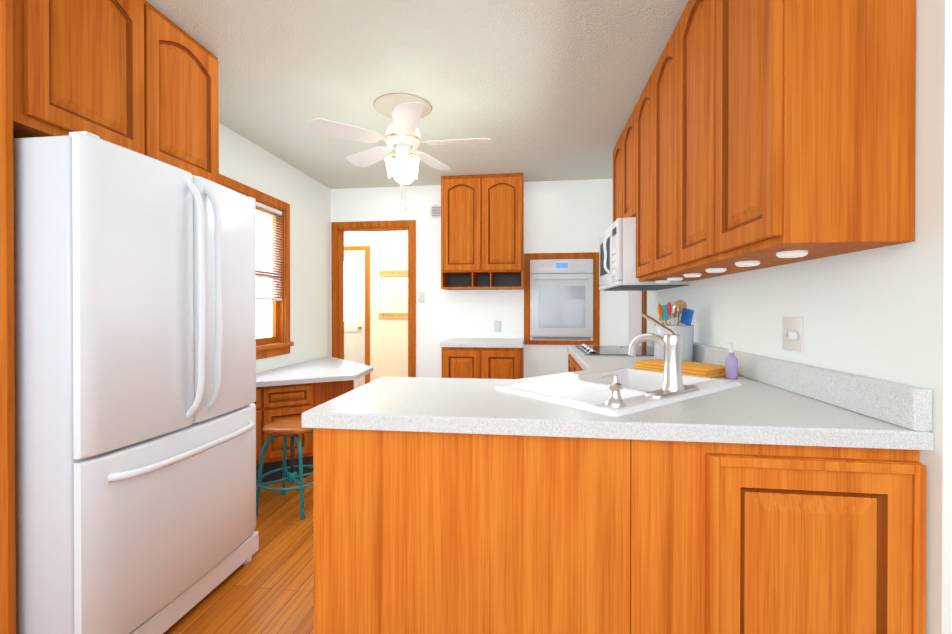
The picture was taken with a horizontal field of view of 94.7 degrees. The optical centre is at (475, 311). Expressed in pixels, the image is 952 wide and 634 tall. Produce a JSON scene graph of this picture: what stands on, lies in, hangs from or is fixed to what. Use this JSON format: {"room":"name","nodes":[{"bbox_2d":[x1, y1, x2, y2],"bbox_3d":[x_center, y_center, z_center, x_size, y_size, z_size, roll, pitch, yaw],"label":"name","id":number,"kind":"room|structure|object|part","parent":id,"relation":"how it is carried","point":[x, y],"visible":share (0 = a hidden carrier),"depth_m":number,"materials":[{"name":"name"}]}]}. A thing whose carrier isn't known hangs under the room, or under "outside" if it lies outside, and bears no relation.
{"room":"kitchen","nodes":[
{"label":"kitchen","id":0,"kind":"room"},
{"bbox_2d":[163,475,313,633],"bbox_3d":[-0.174,1.209,2.329,6.200,0.050,7.800,0,0,7],"label":"floor","id":1,"kind":"structure","parent":0,"point":[269,589],"depth_m":1.90,"materials":[{"name":"brown wood"}]},
{"bbox_2d":[0,0,218,633],"bbox_3d":[-1.581,-0.032,1.757,0.547,2.437,0.899,0,0,7],"label":"tall cabinet","id":2,"kind":"object","parent":1,"relation":"on","point":[140,76],"visible":0.9,"depth_m":1.50,"materials":[{"name":"brown wood"}]},
{"bbox_3d":[-1.637,-0.029,1.321,0.547,2.437,0.020,0,0,7],"label":"panel","id":3,"kind":"part","parent":2,"relation":"part of","materials":[{"name":"brown wood"}]},
{"bbox_3d":[-1.343,-0.912,1.535,0.020,0.620,0.404,0,0,7],"label":"door","id":4,"kind":"part","parent":2,"relation":"part of","materials":[{"name":"brown wood"}]},
{"bbox_3d":[-1.290,-0.914,1.945,0.020,0.620,0.404,0,0,7],"label":"door","id":5,"kind":"part","parent":2,"relation":"part of","materials":[{"name":"brown wood"}]},
{"bbox_2d":[13,131,258,633],"bbox_3d":[-1.432,0.323,1.752,0.840,1.728,0.835,0,0,7],"label":"fridge","id":6,"kind":"object","parent":1,"relation":"on","point":[135,371],"visible":1,"depth_m":1.42,"materials":[{"name":"white metal"}]},
{"bbox_3d":[-1.139,-0.047,1.502,0.062,0.969,0.414,0,0,7],"label":"door","id":7,"kind":"part","parent":6,"relation":"part of","materials":[{"name":"white metal"}]},
{"bbox_3d":[-1.113,0.750,1.713,0.062,0.604,0.831,0,0,7],"label":"drawer","id":8,"kind":"part","parent":6,"relation":"part of","materials":[{"name":"white metal"}]},
{"bbox_3d":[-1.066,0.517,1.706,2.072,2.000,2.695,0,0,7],"label":"handle drawer","id":9,"kind":"part","parent":6,"relation":"part of","materials":[{"name":"white"}]},
{"bbox_3d":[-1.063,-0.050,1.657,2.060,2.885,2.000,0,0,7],"label":"handle","id":10,"kind":"part","parent":6,"relation":"part of","materials":[{"name":"white metal"}]},
{"bbox_3d":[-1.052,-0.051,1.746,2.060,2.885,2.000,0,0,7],"label":"handle","id":11,"kind":"part","parent":6,"relation":"part of","materials":[{"name":"white"}]},
{"bbox_3d":[-1.086,-0.050,1.916,0.062,0.969,0.414,0,0,7],"label":"door","id":12,"kind":"part","parent":6,"relation":"part of","materials":[{"name":"white metal"}]},
{"bbox_2d":[256,418,312,519],"bbox_3d":[-1.118,0.930,2.670,0.388,0.504,0.388,0,0,7],"label":"stool","id":13,"kind":"object","parent":1,"relation":"on","point":[292,428],"visible":0.83,"depth_m":2.57,"materials":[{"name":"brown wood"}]},
{"bbox_3d":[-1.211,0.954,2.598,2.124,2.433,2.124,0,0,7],"label":"leg","id":14,"kind":"part","parent":13,"relation":"part of","materials":[{"name":"teal paint"}]},
{"bbox_3d":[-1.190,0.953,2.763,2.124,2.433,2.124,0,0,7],"label":"leg","id":15,"kind":"part","parent":13,"relation":"part of","materials":[{"name":"teal paint"}]},
{"bbox_3d":[-1.118,0.696,2.669,0.332,0.036,0.332,0,0,7],"label":"seat","id":16,"kind":"part","parent":13,"relation":"part of","materials":[{"name":"brown wood"}]},
{"bbox_3d":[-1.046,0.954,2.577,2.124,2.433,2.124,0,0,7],"label":"leg","id":17,"kind":"part","parent":13,"relation":"part of","materials":[{"name":"teal paint"}]},
{"bbox_2d":[252,356,372,485],"bbox_3d":[-1.226,0.818,3.545,0.797,0.720,1.750,0,0,7],"label":"desk","id":18,"kind":"object","parent":1,"relation":"on","point":[296,390],"visible":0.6,"depth_m":3.05,"materials":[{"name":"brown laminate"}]},
{"bbox_3d":[-1.569,0.581,2.862,0.300,0.130,0.020,0,0,-28],"label":"drawer","id":19,"kind":"part","parent":18,"relation":"part of","materials":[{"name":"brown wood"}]},
{"bbox_3d":[-1.569,0.826,2.863,0.300,0.330,0.020,0,0,-28],"label":"door","id":20,"kind":"part","parent":18,"relation":"part of","materials":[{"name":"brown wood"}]},
{"bbox_3d":[-1.292,0.580,3.010,0.300,0.130,0.020,0,0,-28],"label":"drawer","id":21,"kind":"part","parent":18,"relation":"part of","materials":[{"name":"brown wood"}]},
{"bbox_3d":[-1.292,0.825,3.011,0.300,0.330,0.020,0,0,-28],"label":"door","id":22,"kind":"part","parent":18,"relation":"part of","materials":[{"name":"brown wood"}]},
{"bbox_2d":[440,338,523,378],"bbox_3d":[0.079,0.718,4.036,0.718,0.914,0.597,0,0,7],"label":"base cabinet","id":23,"kind":"object","parent":1,"relation":"on","point":[491,358],"visible":0.35,"depth_m":3.75,"materials":[{"name":"brown wood"}]},
{"bbox_3d":[-0.127,0.691,3.782,0.330,0.720,0.020,0,0,7],"label":"door","id":24,"kind":"part","parent":23,"relation":"part of","materials":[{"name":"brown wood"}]},
{"bbox_2d":[440,338,523,347],"bbox_3d":[0.079,0.282,4.034,0.718,0.042,0.597,0,0,7],"label":"countertop","id":25,"kind":"structure","parent":23,"relation":"on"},
{"bbox_3d":[0.216,0.692,3.738,0.330,0.720,0.020,0,0,7],"label":"door","id":26,"kind":"part","parent":23,"relation":"part of","materials":[{"name":"brown wood"}]},
{"bbox_2d":[474,361,637,633],"bbox_3d":[0.267,0.723,1.603,0.385,0.929,0.948,0,0,7],"label":"base cabinet","id":27,"kind":"object","parent":1,"relation":"on","point":[596,489],"depth_m":1.16,"materials":[{"name":"brown wood"}]},
{"bbox_3d":[-0.030,0.754,1.193,0.864,0.871,0.018,0,0,7],"label":"pen panel","id":28,"kind":"part","parent":27,"relation":"part of","materials":[{"name":"brown wood"}]},
{"bbox_2d":[594,365,877,633],"bbox_3d":[0.716,0.723,1.541,0.522,0.929,0.957,0,0,7],"label":"base cabinet","id":29,"kind":"object","parent":1,"relation":"on","point":[754,504],"depth_m":1.08,"materials":[{"name":"brown wood"}]},
{"bbox_2d":[302,345,933,452],"bbox_3d":[0.437,0.291,2.281,1.544,0.042,2.370,0,0,7],"label":"countertop","id":30,"kind":"structure","parent":29,"relation":"on","point":[384,404],"depth_m":1.20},
{"bbox_3d":[0.698,0.404,3.190,0.020,0.150,0.430,0,0,7],"label":"drawer","id":31,"kind":"part","parent":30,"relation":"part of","materials":[{"name":"brown wood"}]},
{"bbox_3d":[0.642,0.407,2.751,0.020,0.150,0.430,0,0,7],"label":"drawer","id":32,"kind":"part","parent":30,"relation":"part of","materials":[{"name":"brown wood"}]},
{"bbox_2d":[575,344,653,356],"bbox_3d":[0.983,0.251,2.972,0.546,0.030,0.676,0,0,7],"label":"cooktop","id":33,"kind":"object","parent":30,"relation":"in","point":[585,350],"depth_m":2.90,"materials":[{"name":"glass"}]},
{"bbox_2d":[495,368,741,416],"bbox_3d":[0.528,0.361,1.589,0.800,0.205,0.500,0,0,-38],"label":"sink","id":34,"kind":"object","parent":30,"relation":"in","point":[642,391],"depth_m":1.56,"materials":[{"name":"white ceramic"}]},
{"bbox_2d":[628,313,698,397],"bbox_3d":[0.627,0.133,1.419,0.220,0.254,0.220,0,0,7],"label":"faucet","id":35,"kind":"object","parent":30,"relation":"on","point":[672,386],"depth_m":1.39,"materials":[{"name":"silver metal"}]},
{"bbox_2d":[654,300,693,361],"bbox_3d":[1.074,0.100,2.385,0.200,0.336,0.200,0,0,7],"label":"utensil crock","id":36,"kind":"object","parent":30,"relation":"on","point":[676,309],"visible":0.69,"depth_m":2.33,"materials":[{"name":"white ceramic"}]},
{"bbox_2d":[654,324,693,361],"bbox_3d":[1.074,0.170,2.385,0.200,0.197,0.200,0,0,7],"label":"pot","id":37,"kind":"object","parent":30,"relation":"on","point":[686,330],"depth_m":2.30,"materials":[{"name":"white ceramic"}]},
{"bbox_2d":[634,359,724,377],"bbox_3d":[0.931,0.252,1.980,0.220,0.038,0.364,0,0,-29],"label":"towel","id":38,"kind":"object","parent":30,"relation":"on","point":[702,369],"visible":0.65,"depth_m":1.87,"materials":[{"name":"orange fabric"}]},
{"bbox_2d":[723,342,737,378],"bbox_3d":[1.039,0.197,1.790,0.054,0.148,0.046,0,0,7],"label":"soap bottle","id":39,"kind":"object","parent":30,"relation":"on","point":[731,366],"visible":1,"depth_m":1.77,"materials":[{"name":"purple plastic"}]},
{"bbox_3d":[0.728,0.755,1.096,0.661,0.871,0.018,0,0,7],"label":"pen panel","id":40,"kind":"part","parent":29,"relation":"part of","materials":[{"name":"brown wood"}]},
{"bbox_3d":[0.811,0.755,1.066,0.475,0.800,0.020,0,0,7],"label":"pen door","id":41,"kind":"part","parent":29,"relation":"part of","materials":[{"name":"brown wood"}]},
{"bbox_3d":[0.809,0.755,1.051,0.475,0.800,0.008,0,0,7],"label":"pen door mould","id":42,"kind":"part","parent":29,"relation":"part of","materials":[{"name":"brown wood"}]},
{"bbox_2d":[219,123,330,372],"bbox_3d":[-1.917,-0.033,1.704,0.100,2.440,5.930,0,0,7],"label":"wall","id":43,"kind":"structure","parent":0,"point":[245,161],"depth_m":3.93,"materials":[{"name":"white paint"}]},
{"bbox_2d":[219,174,293,359],"bbox_3d":[-1.689,-0.279,3.241,0.130,1.275,1.050,0,0,7],"label":"window","id":44,"kind":"structure","parent":43,"relation":"in","point":[263,318],"depth_m":3.61,"materials":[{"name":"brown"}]},
{"bbox_3d":[-1.724,-0.288,3.245,0.030,1.095,0.870,0,0,7],"label":"window sash","id":45,"kind":"part","parent":44,"relation":"part of","materials":[{"name":"wood"}]},
{"bbox_2d":[256,202,281,300],"bbox_3d":[-1.689,-0.463,3.240,0.030,0.744,0.864,0,0,7],"label":"window blinds","id":46,"kind":"object","parent":44,"relation":"attached to","point":[268,208],"visible":0.33,"depth_m":3.49,"materials":[{"name":"white plastic"}]},
{"bbox_2d":[346,232,361,234],"bbox_3d":[-1.683,-1.168,6.038,0.260,0.215,0.260,0,0,7],"label":"ceiling light","id":47,"kind":"object","parent":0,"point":[354,233],"visible":0.38,"depth_m":5.99,"materials":[{"name":"beige"}]},
{"bbox_2d":[344,230,407,381],"bbox_3d":[-1.334,-0.057,6.252,2.500,2.440,0.100,0,0,7],"label":"wall","id":48,"kind":"structure","parent":0,"point":[388,337],"depth_m":6.19,"materials":[{"name":"beige paint"}]},
{"bbox_2d":[344,246,369,383],"bbox_3d":[-1.982,0.116,6.234,0.950,2.095,0.099,0,0,7],"label":"door frame","id":49,"kind":"structure","parent":48,"relation":"in","point":[350,291],"depth_m":6.23,"materials":[{"name":"brown wood"}]},
{"bbox_3d":[-1.977,-0.287,6.271,0.580,0.860,0.007,0,0,7],"label":"glass","id":50,"kind":"part","parent":49,"relation":"part of","materials":[{"name":"white glass"}]},
{"bbox_2d":[344,250,364,388],"bbox_3d":[-1.978,0.143,6.265,0.820,2.020,0.032,0,0,7],"label":"door","id":51,"kind":"structure","parent":49,"relation":"attached to","point":[354,343],"depth_m":6.21,"materials":[{"name":"white paint"}]},
{"bbox_2d":[379,313,407,318],"bbox_3d":[-1.098,0.061,6.131,0.560,0.085,0.077,0,0,7],"label":"rail","id":52,"kind":"object","parent":48,"relation":"attached to","point":[393,315],"visible":0.75,"depth_m":6.16,"materials":[{"name":"brown wood"}]},
{"bbox_2d":[379,270,407,276],"bbox_3d":[-1.098,-0.538,6.128,0.560,0.085,0.077,0,0,7],"label":"rail","id":53,"kind":"object","parent":48,"relation":"attached to","point":[388,273],"visible":0.71,"depth_m":6.16,"materials":[{"name":"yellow wood"}]},
{"bbox_2d":[146,0,688,188],"bbox_3d":[-0.174,-1.286,2.316,6.200,0.060,7.800,0,0,7],"label":"ceiling","id":54,"kind":"structure","parent":0,"point":[541,90],"depth_m":2.31,"materials":[{"name":"white paint"}]},
{"bbox_2d":[309,93,491,209],"bbox_3d":[-0.409,-0.942,2.695,1.022,0.632,1.055,0,0,7],"label":"ceiling fan","id":55,"kind":"object","parent":54,"relation":"hanging from","point":[406,112],"visible":1,"depth_m":2.62,"materials":[{"name":"beige plastic"}]},
{"bbox_3d":[-0.749,-1.032,2.516,0.400,0.006,0.156,0,-11,-31],"label":"blade","id":56,"kind":"part","parent":55,"relation":"part of","materials":[{"name":"white"}]},
{"bbox_3d":[-0.711,-1.034,2.926,0.400,0.006,0.156,0,-11,41],"label":"blade","id":57,"kind":"part","parent":55,"relation":"part of","materials":[{"name":"white wood"}]},
{"bbox_3d":[-0.509,-0.890,2.657,0.132,0.108,0.132,-43,22,-25],"label":"lamp shade","id":58,"kind":"part","parent":55,"relation":"part of","materials":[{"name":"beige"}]},
{"bbox_3d":[-0.461,-0.798,2.713,2.000,2.240,2.000,0,0,7],"label":"chain","id":59,"kind":"part","parent":55,"relation":"part of","materials":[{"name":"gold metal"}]},
{"bbox_3d":[-0.448,-1.081,2.695,0.220,0.135,0.220,0,0,7],"label":"motor","id":60,"kind":"part","parent":55,"relation":"part of","materials":[{"name":"white metal"}]},
{"bbox_3d":[-0.452,-0.891,2.767,0.132,0.108,0.132,0,-38,-3],"label":"lamp shade","id":61,"kind":"part","parent":55,"relation":"part of","materials":[{"name":"beige glass"}]},
{"label":"blade","id":62,"kind":"part","parent":55,"relation":"part of","materials":[{"name":"white"}]},
{"bbox_3d":[-0.385,-0.890,2.663,0.132,0.108,0.132,41,18,21],"label":"lamp shade","id":63,"kind":"part","parent":55,"relation":"part of","materials":[{"name":"beige glass"}]},
{"bbox_3d":[-0.310,-1.035,3.016,0.156,0.006,0.400,12,5,23],"label":"blade","id":64,"kind":"part","parent":55,"relation":"part of","materials":[{"name":"white wood"}]},
{"bbox_3d":[-0.100,-1.033,2.663,0.400,0.006,0.156,0,11,5],"label":"blade","id":65,"kind":"part","parent":55,"relation":"part of","materials":[{"name":"white wood"}]},
{"bbox_2d":[331,179,627,377],"bbox_3d":[-0.016,-0.047,4.399,3.185,2.440,0.100,0,0,7],"label":"wall","id":66,"kind":"structure","parent":0,"point":[571,216],"depth_m":4.32,"materials":[{"name":"white paint"}]},
{"bbox_2d":[331,220,415,376],"bbox_3d":[-1.041,0.125,4.524,0.890,2.095,0.124,0,0,7],"label":"door frame","id":67,"kind":"structure","parent":66,"relation":"attached to","point":[336,226],"depth_m":4.50,"materials":[{"name":"brown wood"}]},
{"bbox_2d":[418,291,424,302],"bbox_3d":[-0.552,-0.147,4.407,0.070,0.116,0.017,0,0,7],"label":"light switch","id":68,"kind":"object","parent":66,"relation":"attached to","point":[421,296],"visible":1,"depth_m":4.41,"materials":[{"name":"white plastic"}]},
{"bbox_2d":[429,204,440,219],"bbox_3d":[-0.398,-1.002,4.386,0.168,0.168,0.010,0,0,7],"label":"air vent","id":69,"kind":"object","parent":66,"relation":"in","point":[435,211],"visible":0.77,"depth_m":4.38,"materials":[{"name":"white"}]},
{"bbox_3d":[-0.398,-1.002,4.386,0.110,0.110,0.004,0,0,7],"label":"plate","id":70,"kind":"part","parent":69,"relation":"part of","materials":[{"name":"white plastic"}]},
{"bbox_2d":[441,173,523,289],"bbox_3d":[0.068,-0.739,4.171,0.760,1.047,0.317,0,0,7],"label":"upper cabinet","id":71,"kind":"object","parent":66,"relation":"attached to","point":[482,232],"visible":1,"depth_m":4.03,"materials":[{"name":"brown wood"}]},
{"bbox_3d":[-0.137,-0.805,4.048,0.360,0.850,0.020,0,0,7],"label":"door","id":72,"kind":"part","parent":71,"relation":"part of","materials":[{"name":"brown wood"}]},
{"bbox_3d":[0.236,-0.805,4.000,0.360,0.850,0.020,0,0,7],"label":"door","id":73,"kind":"part","parent":71,"relation":"part of","materials":[{"name":"brown wood"}]},
{"bbox_2d":[494,320,500,331],"bbox_3d":[0.212,0.143,4.315,0.070,0.116,0.009,0,0,7],"label":"electrical outlet","id":74,"kind":"object","parent":66,"relation":"attached to","point":[497,325],"visible":1,"depth_m":4.31,"materials":[{"name":"white plastic"}]},
{"bbox_2d":[524,252,599,344],"bbox_3d":[0.817,-0.123,4.183,0.717,0.885,0.109,0,0,7],"label":"oven","id":75,"kind":"object","parent":66,"relation":"attached to","point":[565,300],"visible":0.96,"depth_m":4.19,"materials":[{"name":"white metal"}]},
{"bbox_3d":[0.817,-0.047,4.183,0.439,0.400,0.003,0,0,7],"label":"door glass","id":76,"kind":"part","parent":75,"relation":"part of","materials":[{"name":"grey glass"}]},
{"bbox_3d":[0.819,-0.060,4.197,0.589,0.597,0.028,0,0,7],"label":"door panel","id":77,"kind":"part","parent":75,"relation":"part of","materials":[{"name":"white"}]},
{"bbox_3d":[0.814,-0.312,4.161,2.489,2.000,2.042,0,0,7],"label":"handle","id":78,"kind":"part","parent":75,"relation":"part of","materials":[{"name":"white metal"}]},
{"bbox_2d":[647,0,951,633],"bbox_3d":[1.304,-0.037,2.566,0.100,2.440,3.200,0,0,7],"label":"wall","id":79,"kind":"structure","parent":0,"point":[884,313],"depth_m":1.09,"materials":[{"name":"white paint"}]},
{"bbox_2d":[613,139,618,215],"bbox_3d":[1.164,-0.911,3.117,0.312,0.691,0.375,0,0,7],"label":"upper cabinet","id":80,"kind":"object","parent":79,"relation":"attached to","point":[616,149],"depth_m":3.18,"materials":[{"name":"brown wood"}]},
{"bbox_3d":[1.020,-0.902,3.135,0.020,0.630,0.359,0,0,7],"label":"door","id":81,"kind":"part","parent":80,"relation":"part of","materials":[{"name":"brown wood"}]},
{"bbox_2d":[619,108,634,219],"bbox_3d":[1.116,-0.909,2.745,0.312,0.691,0.375,0,0,7],"label":"upper cabinet","id":82,"kind":"object","parent":79,"relation":"attached to","point":[627,137],"depth_m":2.81,"materials":[{"name":"brown wood"}]},
{"bbox_3d":[0.972,-0.900,2.763,0.020,0.630,0.359,0,0,7],"label":"door","id":83,"kind":"part","parent":82,"relation":"part of","materials":[{"name":"brown wood"}]},
{"bbox_2d":[628,291,641,345],"bbox_3d":[1.417,0.156,3.893,0.011,2.020,0.538,0,0,7],"label":"room door","id":84,"kind":"structure","parent":79,"relation":"in","point":[634,314],"depth_m":3.91,"materials":[{"name":"white"}]},
{"bbox_2d":[599,217,689,290],"bbox_3d":[1.067,-0.358,2.939,0.459,0.406,0.718,0,0,7],"label":"microwave","id":85,"kind":"object","parent":79,"relation":"attached to","point":[617,245],"depth_m":2.61,"materials":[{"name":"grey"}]},
{"bbox_2d":[642,291,646,345],"bbox_3d":[1.407,0.126,3.849,0.019,2.100,0.628,0,0,7],"label":"door frame","id":86,"kind":"structure","parent":79,"relation":"attached to","point":[644,310],"depth_m":3.54,"materials":[{"name":"brown wood"}]},
{"bbox_2d":[631,76,694,283],"bbox_3d":[1.069,-0.715,2.374,0.312,1.076,0.375,0,0,7],"label":"upper cabinet","id":87,"kind":"object","parent":79,"relation":"attached to","point":[643,106],"depth_m":2.47,"materials":[{"name":"brown wood"}]},
{"bbox_3d":[0.924,-0.706,2.392,0.020,1.015,0.359,0,0,7],"label":"door","id":88,"kind":"part","parent":87,"relation":"part of","materials":[{"name":"brown wood"}]},
{"bbox_2d":[647,37,738,279],"bbox_3d":[1.021,-0.713,2.002,0.312,1.076,0.375,0,0,7],"label":"upper cabinet","id":89,"kind":"object","parent":79,"relation":"attached to","point":[659,122],"depth_m":2.11,"materials":[{"name":"brown wood"}]},
{"bbox_3d":[0.876,-0.704,2.020,0.020,1.015,0.359,0,0,7],"label":"door","id":90,"kind":"part","parent":89,"relation":"part of","materials":[{"name":"brown wood"}]},
{"bbox_2d":[671,0,783,275],"bbox_3d":[0.973,-0.711,1.630,0.312,1.076,0.375,0,0,7],"label":"upper cabinet","id":91,"kind":"object","parent":79,"relation":"attached to","point":[689,36],"depth_m":1.70,"materials":[{"name":"brown wood"}]},
{"bbox_3d":[0.829,-0.702,1.648,0.020,1.015,0.359,0,0,7],"label":"door","id":92,"kind":"part","parent":91,"relation":"part of","materials":[{"name":"brown wood"}]},
{"bbox_2d":[646,333,931,428],"bbox_3d":[1.181,0.221,2.185,0.040,0.098,2.370,0,0,7],"label":"backsplash","id":93,"kind":"structure","parent":79,"relation":"attached to","point":[908,406],"depth_m":1.29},
{"bbox_2d":[782,317,802,351],"bbox_3d":[1.109,0.078,1.554,0.028,0.120,0.116,0,0,7],"label":"dimmer switch","id":94,"kind":"object","parent":79,"relation":"attached to","point":[792,333],"visible":1,"depth_m":1.53,"materials":[{"name":"white plastic"}]},
{"bbox_3d":[1.102,0.083,1.526,0.022,0.034,0.034,0,0,7],"label":"knob","id":95,"kind":"part","parent":94,"relation":"part of","materials":[{"name":"white plastic"}]},
{"bbox_2d":[707,0,915,263],"bbox_3d":[0.926,-0.709,1.258,0.312,1.076,0.375,0,0,7],"label":"upper cabinet","id":96,"kind":"object","parent":79,"relation":"attached to","point":[757,134],"depth_m":1.08,"materials":[{"name":"brown wood"}]},
{"bbox_3d":[0.781,-0.700,1.276,0.020,1.015,0.359,0,0,7],"label":"door","id":97,"kind":"part","parent":96,"relation":"part of","materials":[{"name":"brown wood"}]}
]}

